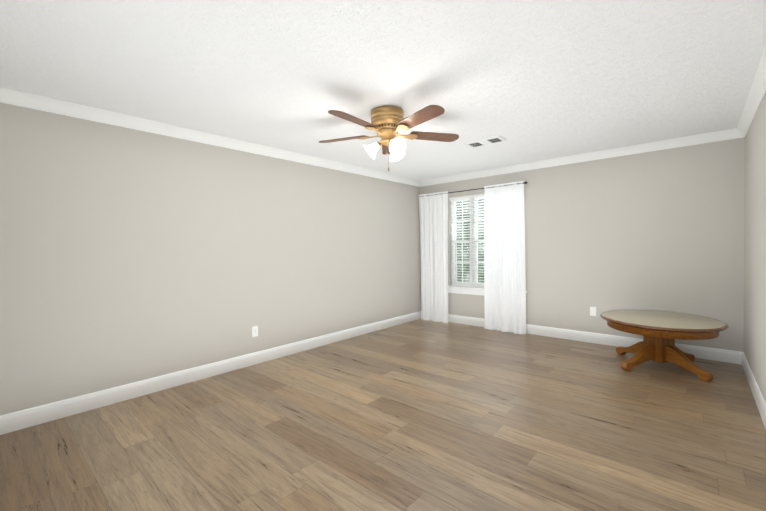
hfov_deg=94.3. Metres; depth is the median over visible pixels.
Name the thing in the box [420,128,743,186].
crown molding
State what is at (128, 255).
wall
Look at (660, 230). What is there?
wall
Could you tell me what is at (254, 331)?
outlet
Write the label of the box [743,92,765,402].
wall
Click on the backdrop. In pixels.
(466, 260)
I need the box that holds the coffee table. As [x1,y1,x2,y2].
[600,309,728,380]
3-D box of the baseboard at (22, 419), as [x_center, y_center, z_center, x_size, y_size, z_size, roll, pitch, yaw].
[-1.201,1.137,4.217,0.014,0.133,5.760,0,2,41]
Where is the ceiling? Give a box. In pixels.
[0,0,765,180]
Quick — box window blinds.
[449,194,483,287]
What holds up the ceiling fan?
hanging from the ceiling
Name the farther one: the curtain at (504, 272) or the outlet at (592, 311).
the curtain at (504, 272)
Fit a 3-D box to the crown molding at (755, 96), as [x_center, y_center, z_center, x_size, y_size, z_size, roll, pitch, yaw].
[1.782,-1.180,1.503,0.063,0.092,5.760,0,2,41]
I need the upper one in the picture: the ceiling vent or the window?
the ceiling vent
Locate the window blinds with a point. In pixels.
(468, 198)
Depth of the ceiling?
2.30 m
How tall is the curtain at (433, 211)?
2.186 m
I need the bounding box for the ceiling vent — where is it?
[464,135,505,147]
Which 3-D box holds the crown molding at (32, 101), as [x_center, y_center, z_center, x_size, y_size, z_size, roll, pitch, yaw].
[-1.221,-1.189,4.149,0.063,0.092,5.760,0,2,41]
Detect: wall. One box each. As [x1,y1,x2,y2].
[0,102,420,415]
[420,137,744,351]
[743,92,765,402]
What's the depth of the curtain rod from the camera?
5.52 m
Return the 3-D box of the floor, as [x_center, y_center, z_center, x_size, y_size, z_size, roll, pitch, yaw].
[0.320,1.258,2.881,4.305,0.100,6.000,0,2,41]
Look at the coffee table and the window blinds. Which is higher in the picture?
the window blinds
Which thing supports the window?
in the wall at (660, 230)
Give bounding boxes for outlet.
[252,326,257,336]
[590,307,595,315]
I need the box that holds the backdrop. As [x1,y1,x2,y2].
[455,199,483,282]
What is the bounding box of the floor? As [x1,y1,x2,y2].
[0,319,765,510]
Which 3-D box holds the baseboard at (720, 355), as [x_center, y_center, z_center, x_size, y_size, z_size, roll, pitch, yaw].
[2.217,1.063,5.033,4.065,0.133,0.014,0,2,41]
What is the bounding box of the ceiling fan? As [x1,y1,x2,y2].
[319,105,458,170]
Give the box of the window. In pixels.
[448,197,526,295]
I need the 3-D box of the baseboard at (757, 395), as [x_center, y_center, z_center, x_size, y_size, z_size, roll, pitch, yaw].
[1.838,1.147,1.539,0.014,0.133,5.760,0,2,41]
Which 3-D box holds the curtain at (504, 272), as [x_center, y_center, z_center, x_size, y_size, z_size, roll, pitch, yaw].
[1.778,0.034,5.244,0.614,2.186,0.101,0,2,41]
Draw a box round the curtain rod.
[419,181,527,196]
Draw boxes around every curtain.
[418,191,447,322]
[484,181,525,333]
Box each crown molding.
[0,87,420,186]
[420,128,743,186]
[737,47,765,136]
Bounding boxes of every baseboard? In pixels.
[0,311,420,434]
[448,314,742,364]
[742,352,765,428]

